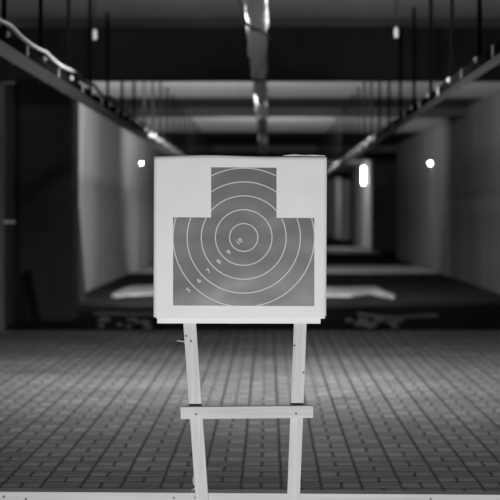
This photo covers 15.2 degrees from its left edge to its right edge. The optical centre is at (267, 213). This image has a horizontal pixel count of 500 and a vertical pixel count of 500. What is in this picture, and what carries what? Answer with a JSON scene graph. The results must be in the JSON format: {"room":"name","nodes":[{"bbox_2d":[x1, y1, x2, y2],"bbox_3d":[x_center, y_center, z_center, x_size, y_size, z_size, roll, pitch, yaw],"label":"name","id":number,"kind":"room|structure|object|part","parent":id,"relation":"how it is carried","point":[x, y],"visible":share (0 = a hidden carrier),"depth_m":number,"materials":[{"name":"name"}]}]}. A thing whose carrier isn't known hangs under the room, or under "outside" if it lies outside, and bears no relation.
{"room":"sports facility","nodes":[
{"label":"sports facility","id":0,"kind":"room"},
{"bbox_2d":[20,82,78,319],"bbox_3d":[-2.840,-0.356,24.400,0.680,3.628,0.800,0,0,0],"label":"wall pier","id":1,"kind":"object","parent":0,"point":[49,118],"visible":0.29,"depth_m":24.00,"materials":[{"name":"paint"}]},
{"bbox_2d":[5,82,164,325],"bbox_3d":[-3.380,-0.356,27.000,0.400,3.628,62.000,0,0,0],"label":"wall","id":2,"kind":"structure","parent":0,"point":[110,156],"depth_m":35.81,"materials":[{"name":"grey paint"}]},
{"bbox_2d":[140,166,140,268],"bbox_3d":[-3.162,0.077,46.500,0.037,2.563,0.037,0,0,-23],"label":"conduit pipe","id":3,"kind":"object","parent":2,"relation":"attached to","point":[140,166],"visible":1,"depth_m":46.48,"materials":[{"name":"grey metal"}]},
{"bbox_2d":[170,145,396,151],"bbox_3d":[0.000,-2.030,58.225,18.000,0.220,0.450,0,0,0],"label":"beam","id":4,"kind":"structure","parent":2,"relation":"attached to","point":[216,148],"depth_m":58.00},
{"bbox_2d":[0,330,499,490],"bbox_3d":[0.000,1.418,8.950,18.000,0.120,25.900,0,0,0],"label":"floor","id":5,"kind":"structure","parent":0,"point":[402,410],"depth_m":13.30,"materials":[{"name":"concrete"}]},
{"bbox_2d":[0,82,15,331],"bbox_3d":[-3.040,-0.381,21.600,0.263,3.478,0.200,0,0,0],"label":"steel post","id":6,"kind":"object","parent":5,"relation":"on","point":[2,84],"visible":0.84,"depth_m":21.55,"materials":[{"name":"black metal"}]},
{"bbox_2d":[157,156,320,499],"bbox_3d":[-0.100,0.574,6.738,0.596,1.570,0.073,0,0,0],"label":"stand","id":7,"kind":"object","parent":5,"relation":"on","point":[195,411],"visible":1,"depth_m":6.75,"materials":[{"name":"white wood"}]},
{"bbox_3d":[-0.268,0.589,6.760,0.153,1.541,0.030,0,0,0],"label":"leg","id":8,"kind":"part","parent":7,"relation":"part of","materials":[{"name":"white wood"}]},
{"bbox_2d":[154,155,326,316],"bbox_3d":[-0.100,0.080,6.721,0.621,0.581,0.006,0,0,0],"label":"target","id":9,"kind":"object","parent":7,"relation":"attached to","point":[235,236],"visible":1,"depth_m":6.72,"materials":[{"name":"grey paper"}]},
{"bbox_2d":[156,156,324,318],"bbox_3d":[-0.098,0.085,6.726,0.608,0.582,0.006,0,0,0],"label":"paper sheet","id":10,"kind":"object","parent":7,"relation":"attached to","point":[297,317],"visible":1,"depth_m":6.73,"materials":[{"name":"white paper"}]},
{"bbox_3d":[-0.075,0.710,6.724,0.475,0.047,0.040,0,0,0],"label":"cross rail","id":11,"kind":"part","parent":7,"relation":"part of","materials":[{"name":"white wood"}]},
{"bbox_3d":[0.108,0.589,6.760,0.105,1.540,0.030,0,0,0],"label":"leg","id":12,"kind":"part","parent":7,"relation":"part of","materials":[{"name":"white wood"}]},
{"bbox_2d":[283,155,324,156],"bbox_3d":[0.130,-0.204,6.729,0.151,0.019,0.002,0,0,0],"label":"paper scrap","id":13,"kind":"object","parent":7,"relation":"attached to","point":[283,155],"visible":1,"depth_m":6.73,"materials":[{"name":"white paper"}]},
{"bbox_2d":[0,488,499,499],"bbox_3d":[0.000,1.177,6.821,4.401,0.362,0.093,0,0,0],"label":"board","id":14,"kind":"object","parent":5,"relation":"on","point":[5,493],"visible":1,"depth_m":6.78,"materials":[{"name":"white wood"}]},
{"bbox_2d":[0,0,499,26],"bbox_3d":[0.000,-2.220,8.650,18.000,0.200,25.300,0,0,0],"label":"ceiling","id":15,"kind":"structure","parent":0,"point":[14,8],"depth_m":19.83,"materials":[{"name":"concrete"}]},
{"bbox_2d":[92,0,96,39],"bbox_3d":[-1.591,-1.860,17.200,0.042,0.530,0.040,0,0,0],"label":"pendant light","id":16,"kind":"object","parent":15,"relation":"hanging from","point":[94,33],"visible":1,"depth_m":17.19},
{"bbox_2d":[92,29,96,39],"bbox_3d":[-1.591,-1.646,17.200,0.042,0.102,0.040,0,0,0],"label":"bulb","id":17,"kind":"object","parent":16,"relation":"attached to","point":[94,34],"depth_m":17.18,"materials":[{"name":"white glass"}]},
{"bbox_2d":[0,0,217,155],"bbox_3d":[-1.742,-1.600,31.200,0.190,1.060,69.600,0,0,0],"label":"cable tray","id":18,"kind":"object","parent":15,"relation":"hanging from","point":[12,49],"visible":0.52,"depth_m":17.94,"materials":[{"name":"metal"}]},
{"bbox_3d":[-1.690,-1.609,12.000,0.030,1.042,0.024,0,0,0],"label":"hanger rod","id":19,"kind":"part","parent":18,"relation":"part of","materials":[{"name":"black metal"}]},
{"bbox_2d":[0,18,74,72],"bbox_3d":[-1.651,-1.194,6.250,0.030,0.056,19.301,0,0,0],"label":"cable","id":20,"kind":"object","parent":18,"relation":"hanging from","point":[2,21],"visible":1,"depth_m":13.09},
{"bbox_3d":[-1.690,-1.609,13.940,0.030,1.042,0.024,0,0,0],"label":"hanger rod","id":21,"kind":"part","parent":18,"relation":"part of","materials":[{"name":"black metal"}]},
{"bbox_3d":[-1.690,-1.609,15.880,0.030,1.042,0.024,0,0,0],"label":"hanger rod","id":22,"kind":"part","parent":18,"relation":"part of","materials":[{"name":"black metal"}]},
{"bbox_2d":[0,40,177,155],"bbox_3d":[-1.752,-1.088,31.200,0.165,0.004,69.600,0,0,0],"label":"tray","id":23,"kind":"object","parent":18,"relation":"on","point":[10,50],"depth_m":16.62,"materials":[{"name":"metal"}]},
{"bbox_3d":[-1.690,-1.609,17.820,0.030,1.042,0.024,0,0,0],"label":"hanger rod","id":24,"kind":"part","parent":18,"relation":"part of","materials":[{"name":"black metal"}]},
{"bbox_3d":[-1.690,-1.609,19.760,0.030,1.042,0.024,0,0,0],"label":"hanger rod","id":25,"kind":"part","parent":18,"relation":"part of","materials":[{"name":"black metal"}]},
{"bbox_3d":[-1.690,-1.609,21.700,0.030,1.042,0.024,0,0,0],"label":"hanger rod","id":26,"kind":"part","parent":18,"relation":"part of","materials":[{"name":"black metal"}]},
{"bbox_2d":[75,70,189,155],"bbox_3d":[-1.651,-1.209,38.025,0.036,0.087,43.952,0,0,0],"label":"cable","id":27,"kind":"object","parent":18,"relation":"hanging from","point":[77,74],"visible":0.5,"depth_m":21.01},
{"bbox_3d":[-1.690,-1.609,23.640,0.030,1.042,0.024,0,0,0],"label":"hanger rod","id":28,"kind":"part","parent":18,"relation":"part of","materials":[{"name":"black metal"}]},
{"bbox_3d":[-1.690,-1.609,25.580,0.030,1.042,0.024,0,0,0],"label":"hanger rod","id":29,"kind":"part","parent":18,"relation":"part of","materials":[{"name":"grey metal"}]},
{"bbox_3d":[-1.690,-1.609,27.520,0.030,1.042,0.024,0,0,0],"label":"hanger rod","id":30,"kind":"part","parent":18,"relation":"part of","materials":[{"name":"grey metal"}]},
{"bbox_3d":[-1.690,-1.609,29.460,0.030,1.042,0.024,0,0,0],"label":"hanger rod","id":31,"kind":"part","parent":18,"relation":"part of","materials":[{"name":"grey metal"}]},
{"bbox_3d":[-1.690,-1.609,31.400,0.030,1.042,0.024,0,0,0],"label":"hanger rod","id":32,"kind":"part","parent":18,"relation":"part of","materials":[{"name":"grey metal"}]},
{"bbox_3d":[-1.690,-1.609,33.340,0.030,1.042,0.024,0,0,0],"label":"hanger rod","id":33,"kind":"part","parent":18,"relation":"part of","materials":[{"name":"grey metal"}]},
{"bbox_3d":[-1.690,-1.609,35.280,0.030,1.042,0.024,0,0,0],"label":"hanger rod","id":34,"kind":"part","parent":18,"relation":"part of","materials":[{"name":"grey metal"}]},
{"bbox_3d":[-1.690,-1.609,37.220,0.030,1.042,0.024,0,0,0],"label":"hanger rod","id":35,"kind":"part","parent":18,"relation":"part of","materials":[{"name":"black metal"}]},
{"bbox_3d":[-1.690,-1.609,39.160,0.030,1.042,0.024,0,0,0],"label":"hanger rod","id":36,"kind":"part","parent":18,"relation":"part of","materials":[{"name":"black metal"}]},
{"bbox_3d":[-1.690,-1.609,41.100,0.030,1.042,0.024,0,0,0],"label":"hanger rod","id":37,"kind":"part","parent":18,"relation":"part of","materials":[{"name":"black metal"}]},
{"bbox_3d":[-1.690,-1.609,43.040,0.030,1.042,0.024,0,0,0],"label":"hanger rod","id":38,"kind":"part","parent":18,"relation":"part of","materials":[{"name":"black metal"}]},
{"bbox_2d":[243,0,268,155],"bbox_3d":[-0.104,-1.818,28.250,0.247,0.614,63.500,0,0,0],"label":"duct","id":39,"kind":"object","parent":15,"relation":"hanging from","point":[256,12],"visible":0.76,"depth_m":18.34,"materials":[{"name":"grey metal"}]},
{"bbox_2d":[239,0,270,40],"bbox_3d":[-0.096,-1.615,16.350,0.245,0.245,6.301,0,0,0],"label":"cable","id":40,"kind":"object","parent":39,"relation":"attached to","point":[268,35],"visible":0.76,"depth_m":15.04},
{"bbox_2d":[394,0,398,37],"bbox_3d":[1.177,-1.869,17.200,0.042,0.512,0.040,0,0,0],"label":"holder","id":41,"kind":"object","parent":15,"relation":"hanging from","point":[396,31],"visible":1,"depth_m":17.19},
{"bbox_2d":[394,27,398,37],"bbox_3d":[1.177,-1.664,17.200,0.042,0.102,0.040,0,0,0],"label":"light","id":42,"kind":"object","parent":41,"relation":"attached to","point":[396,32],"depth_m":17.18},
{"bbox_2d":[312,0,499,174],"bbox_3d":[1.517,-1.570,31.200,0.120,1.120,69.600,0,0,0],"label":"cable tray","id":43,"kind":"object","parent":15,"relation":"hanging from","point":[484,62],"visible":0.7,"depth_m":19.25,"materials":[{"name":"metal"}]},
{"bbox_3d":[1.500,-1.579,53.090,0.030,1.102,0.024,0,0,0],"label":"hanger rod","id":44,"kind":"part","parent":43,"relation":"part of","materials":[{"name":"black metal"}]},
{"bbox_3d":[1.500,-1.579,51.100,0.030,1.102,0.024,0,0,0],"label":"hanger rod","id":45,"kind":"part","parent":43,"relation":"part of","materials":[{"name":"black metal"}]},
{"bbox_3d":[1.500,-1.579,47.120,0.030,1.102,0.024,0,0,0],"label":"hanger rod","id":46,"kind":"part","parent":43,"relation":"part of","materials":[{"name":"black metal"}]},
{"bbox_3d":[1.500,-1.579,45.130,0.030,1.102,0.024,0,0,0],"label":"hanger rod","id":47,"kind":"part","parent":43,"relation":"part of","materials":[{"name":"black metal"}]},
{"bbox_3d":[1.500,-1.579,43.140,0.030,1.102,0.024,0,0,0],"label":"hanger rod","id":48,"kind":"part","parent":43,"relation":"part of","materials":[{"name":"black metal"}]},
{"bbox_3d":[1.500,-1.579,41.150,0.030,1.102,0.024,0,0,0],"label":"hanger rod","id":49,"kind":"part","parent":43,"relation":"part of","materials":[{"name":"black metal"}]},
{"bbox_3d":[1.500,-1.579,39.160,0.030,1.102,0.024,0,0,0],"label":"hanger rod","id":50,"kind":"part","parent":43,"relation":"part of","materials":[{"name":"black metal"}]},
{"bbox_3d":[1.500,-1.579,37.170,0.030,1.102,0.024,0,0,0],"label":"hanger rod","id":51,"kind":"part","parent":43,"relation":"part of","materials":[{"name":"black metal"}]},
{"bbox_3d":[1.500,-1.579,35.180,0.030,1.102,0.024,0,0,0],"label":"hanger rod","id":52,"kind":"part","parent":43,"relation":"part of","materials":[{"name":"grey metal"}]},
{"bbox_3d":[1.500,-1.579,33.190,0.030,1.102,0.024,0,0,0],"label":"hanger rod","id":53,"kind":"part","parent":43,"relation":"part of","materials":[{"name":"grey metal"}]},
{"bbox_3d":[1.500,-1.579,31.200,0.030,1.102,0.024,0,0,0],"label":"hanger rod","id":54,"kind":"part","parent":43,"relation":"part of","materials":[{"name":"grey metal"}]},
{"bbox_3d":[1.500,-1.579,29.210,0.030,1.102,0.024,0,0,0],"label":"hanger rod","id":55,"kind":"part","parent":43,"relation":"part of","materials":[{"name":"grey metal"}]},
{"bbox_3d":[1.500,-1.579,27.220,0.030,1.102,0.024,0,0,0],"label":"hanger rod","id":56,"kind":"part","parent":43,"relation":"part of","materials":[{"name":"grey metal"}]},
{"bbox_3d":[1.500,-1.579,25.230,0.030,1.102,0.024,0,0,0],"label":"hanger rod","id":57,"kind":"part","parent":43,"relation":"part of","materials":[{"name":"black metal"}]},
{"bbox_3d":[1.500,-1.579,23.240,0.030,1.102,0.024,0,0,0],"label":"hanger rod","id":58,"kind":"part","parent":43,"relation":"part of","materials":[{"name":"black metal"}]},
{"bbox_3d":[1.500,-1.579,21.250,0.030,1.102,0.024,0,0,0],"label":"hanger rod","id":59,"kind":"part","parent":43,"relation":"part of","materials":[{"name":"black metal"}]},
{"bbox_2d":[327,53,499,174],"bbox_3d":[1.528,-1.028,31.200,0.095,0.004,69.600,0,0,0],"label":"tray","id":60,"kind":"object","parent":43,"relation":"on","point":[490,60],"depth_m":17.48,"materials":[{"name":"metal"}]},
{"bbox_3d":[1.500,-1.579,19.260,0.030,1.102,0.024,0,0,0],"label":"hanger rod","id":61,"kind":"part","parent":43,"relation":"part of","materials":[{"name":"black metal"}]},
{"bbox_3d":[1.500,-1.579,17.270,0.030,1.102,0.024,0,0,0],"label":"hanger rod","id":62,"kind":"part","parent":43,"relation":"part of","materials":[{"name":"black metal"}]},
{"bbox_3d":[1.500,-1.579,15.280,0.030,1.102,0.024,0,0,0],"label":"hanger rod","id":63,"kind":"part","parent":43,"relation":"part of","materials":[{"name":"black metal"}]},
{"bbox_3d":[1.500,-1.579,13.290,0.030,1.102,0.024,0,0,0],"label":"hanger rod","id":64,"kind":"part","parent":43,"relation":"part of","materials":[{"name":"black metal"}]},
{"bbox_2d":[5,237,499,329],"bbox_3d":[0.000,1.420,66.950,18.000,0.116,90.100,0,0,0],"label":"floor","id":65,"kind":"structure","parent":0,"point":[458,304],"depth_m":27.91,"materials":[{"name":"black concrete"}]},
{"bbox_2d":[21,270,41,323],"bbox_3d":[-2.974,1.047,23.575,0.120,0.678,0.647,0,0,-21],"label":"leaning board","id":66,"kind":"object","parent":65,"relation":"on","point":[28,283],"visible":0.98,"depth_m":23.55,"materials":[{"name":"black wood"}]},
{"bbox_2d":[79,206,86,302],"bbox_3d":[-2.937,0.625,28.750,0.194,1.491,0.440,0,0,-25],"label":"leaning board","id":67,"kind":"object","parent":65,"relation":"on","point":[82,289],"visible":0.43,"depth_m":28.68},
{"bbox_2d":[98,316,110,321],"bbox_3d":[-2.068,1.327,23.661,0.195,0.075,0.131,0,0,42],"label":"chunk","id":68,"kind":"object","parent":65,"relation":"on","point":[104,318],"visible":0.87,"depth_m":23.61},
{"bbox_2d":[93,312,153,315],"bbox_3d":[-1.920,1.339,25.100,0.829,0.040,0.184,0,0,9],"label":"rope","id":69,"kind":"object","parent":65,"relation":"on","point":[96,313],"visible":0.96,"depth_m":25.09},
{"bbox_2d":[125,317,137,321],"bbox_3d":[-1.714,1.330,23.622,0.169,0.068,0.118,0,0,29],"label":"chunk","id":70,"kind":"object","parent":65,"relation":"on","point":[131,319],"visible":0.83,"depth_m":23.59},
{"bbox_2d":[139,320,149,325],"bbox_3d":[-1.513,1.328,22.945,0.128,0.073,0.184,0,0,1],"label":"chunk","id":71,"kind":"object","parent":65,"relation":"on","point":[142,322],"visible":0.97,"depth_m":22.88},
{"bbox_2d":[111,285,395,298],"bbox_3d":[-0.255,1.338,32.909,4.750,0.052,5.907,0,0,0],"label":"sheet","id":72,"kind":"object","parent":65,"relation":"on","point":[134,290],"visible":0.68,"depth_m":32.06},
{"bbox_2d":[131,265,437,272],"bbox_3d":[0.385,1.383,46.350,7.130,0.050,6.300,0,0,0],"label":"floor strip","id":73,"kind":"object","parent":65,"relation":"attached to","point":[149,268],"visible":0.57,"depth_m":45.87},
{"bbox_2d":[345,318,354,322],"bbox_3d":[1.024,1.337,23.538,0.129,0.054,0.104,0,0,4],"label":"chunk","id":74,"kind":"object","parent":65,"relation":"on","point":[349,320],"visible":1,"depth_m":23.50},
{"bbox_2d":[354,322,364,327],"bbox_3d":[1.091,1.326,22.474,0.163,0.076,0.120,0,0,-28],"label":"chunk","id":75,"kind":"object","parent":65,"relation":"on","point":[358,324],"visible":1,"depth_m":22.43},
{"bbox_2d":[357,317,368,322],"bbox_3d":[1.176,1.316,23.204,0.151,0.095,0.218,0,0,8],"label":"chunk","id":76,"kind":"object","parent":65,"relation":"on","point":[360,319],"visible":0.76,"depth_m":23.14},
{"bbox_2d":[364,324,374,328],"bbox_3d":[1.203,1.332,22.201,0.146,0.064,0.104,0,0,-30],"label":"chunk","id":77,"kind":"object","parent":65,"relation":"on","point":[369,326],"visible":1,"depth_m":22.16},
{"bbox_2d":[364,321,377,325],"bbox_3d":[1.254,1.333,22.771,0.184,0.062,0.130,0,0,-36],"label":"chunk","id":78,"kind":"object","parent":65,"relation":"on","point":[374,323],"visible":0.73,"depth_m":22.73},
{"bbox_2d":[372,317,385,322],"bbox_3d":[1.394,1.327,23.518,0.187,0.075,0.137,0,0,-26],"label":"chunk","id":79,"kind":"object","parent":65,"relation":"on","point":[376,319],"visible":0.95,"depth_m":23.48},
{"bbox_2d":[385,320,396,324],"bbox_3d":[1.514,1.333,23.017,0.156,0.062,0.108,0,0,29],"label":"chunk","id":80,"kind":"object","parent":65,"relation":"on","point":[390,322],"visible":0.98,"depth_m":22.98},
{"bbox_2d":[390,324,399,328],"bbox_3d":[1.515,1.333,22.312,0.103,0.061,0.151,0,0,19],"label":"chunk","id":81,"kind":"object","parent":65,"relation":"on","point":[394,326],"visible":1,"depth_m":22.26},
{"bbox_2d":[357,313,437,318],"bbox_3d":[1.612,1.339,24.788,1.013,0.040,0.823,0,0,45],"label":"rope","id":82,"kind":"object","parent":65,"relation":"on","point":[358,314],"visible":0.94,"depth_m":24.58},
{"bbox_2d":[392,318,403,322],"bbox_3d":[1.611,1.327,23.340,0.169,0.074,0.120,0,0,-30],"label":"chunk","id":83,"kind":"object","parent":65,"relation":"on","point":[399,320],"visible":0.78,"depth_m":23.30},
{"bbox_2d":[165,154,396,178],"bbox_3d":[0.000,-2.220,89.000,18.000,0.200,46.000,0,0,0],"label":"ceiling","id":84,"kind":"structure","parent":0,"point":[350,163],"depth_m":66.81,"materials":[{"name":"concrete"}]},
{"bbox_2d":[165,155,396,160],"bbox_3d":[0.000,-2.030,67.225,18.000,0.220,0.450,0,0,0],"label":"beam","id":85,"kind":"structure","parent":84,"relation":"attached to","point":[359,157],"depth_m":67.01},
{"bbox_2d":[327,173,352,177],"bbox_3d":[0.000,-1.995,96.225,18.000,0.290,0.450,0,0,0],"label":"trim","id":86,"kind":"structure","parent":84,"relation":"attached to","point":[331,175],"depth_m":96.01,"materials":[{"name":"black"}]},
{"bbox_2d":[328,167,354,172],"bbox_3d":[0.000,-1.995,84.225,18.000,0.290,0.450,0,0,0],"label":"trim","id":87,"kind":"structure","parent":84,"relation":"attached to","point":[340,169],"depth_m":84.00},
{"bbox_2d":[129,117,447,153],"bbox_3d":[0.000,-2.220,53.300,18.000,0.200,25.400,0,0,0],"label":"ceiling","id":88,"kind":"structure","parent":0,"point":[206,124],"depth_m":47.61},
{"bbox_2d":[79,82,499,97],"bbox_3d":[0.000,-2.220,31.600,18.000,0.200,5.200,0,0,0],"label":"ceiling panel","id":89,"kind":"object","parent":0,"point":[178,89],"visible":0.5,"depth_m":31.68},
{"bbox_2d":[103,98,482,106],"bbox_3d":[0.000,-2.220,35.900,18.000,0.200,3.400,0,0,0],"label":"ceiling","id":90,"kind":"structure","parent":0,"point":[128,102],"depth_m":35.65,"materials":[{"name":"concrete"}]},
{"bbox_2d":[327,179,352,236],"bbox_3d":[0.000,-0.356,112.200,18.000,3.628,0.400,0,0,0],"label":"wall","id":91,"kind":"structure","parent":0,"point":[329,181],"depth_m":112.00,"materials":[{"name":"black paint"}]},
{"bbox_2d":[333,178,349,239],"bbox_3d":[4.125,-0.356,105.500,0.450,3.628,13.000,0,0,0],"label":"wall","id":92,"kind":"structure","parent":0,"point":[341,186],"depth_m":99.49,"materials":[{"name":"grey paint"}]},
{"bbox_2d":[326,247,382,253],"bbox_3d":[0.385,1.383,70.500,7.130,0.050,13.000,0,0,0],"label":"floor","id":93,"kind":"structure","parent":0,"point":[329,250],"depth_m":69.76,"materials":[{"name":"grey concrete"}]},
{"bbox_2d":[353,161,371,249],"bbox_3d":[4.125,-0.356,78.150,0.450,3.628,15.700,0,0,0],"label":"wall","id":94,"kind":"structure","parent":0,"point":[362,193],"depth_m":77.39,"materials":[{"name":"grey paint"}]},
{"bbox_2d":[372,161,396,249],"bbox_3d":[4.520,-0.356,70.150,1.260,3.628,0.300,0,0,0],"label":"wall","id":95,"kind":"structure","parent":0,"point":[384,173],"depth_m":70.00,"materials":[{"name":"black paint"}]},
{"bbox_2d":[397,90,499,293],"bbox_3d":[4.150,-0.356,26.750,0.400,3.628,61.500,0,0,0],"label":"wall","id":96,"kind":"structure","parent":0,"point":[474,138],"depth_m":39.29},
{"bbox_2d":[0,27,499,81],"bbox_3d":[0.000,-1.830,21.425,18.000,0.620,0.250,0,0,0],"label":"ceiling beam","id":97,"kind":"structure","parent":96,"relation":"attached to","point":[136,54],"depth_m":21.30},
{"bbox_2d":[115,107,466,116],"bbox_3d":[0.000,-2.040,37.450,18.000,0.200,0.300,0,0,0],"label":"beam","id":98,"kind":"structure","parent":96,"relation":"attached to","point":[188,111],"depth_m":37.30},
{"bbox_2d":[431,166,432,270],"bbox_3d":[3.932,0.097,45.000,0.037,2.522,0.037,0,0,-23],"label":"conduit pipe","id":99,"kind":"object","parent":96,"relation":"attached to","point":[431,166],"visible":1,"depth_m":44.99,"materials":[{"name":"grey metal"}]}
]}

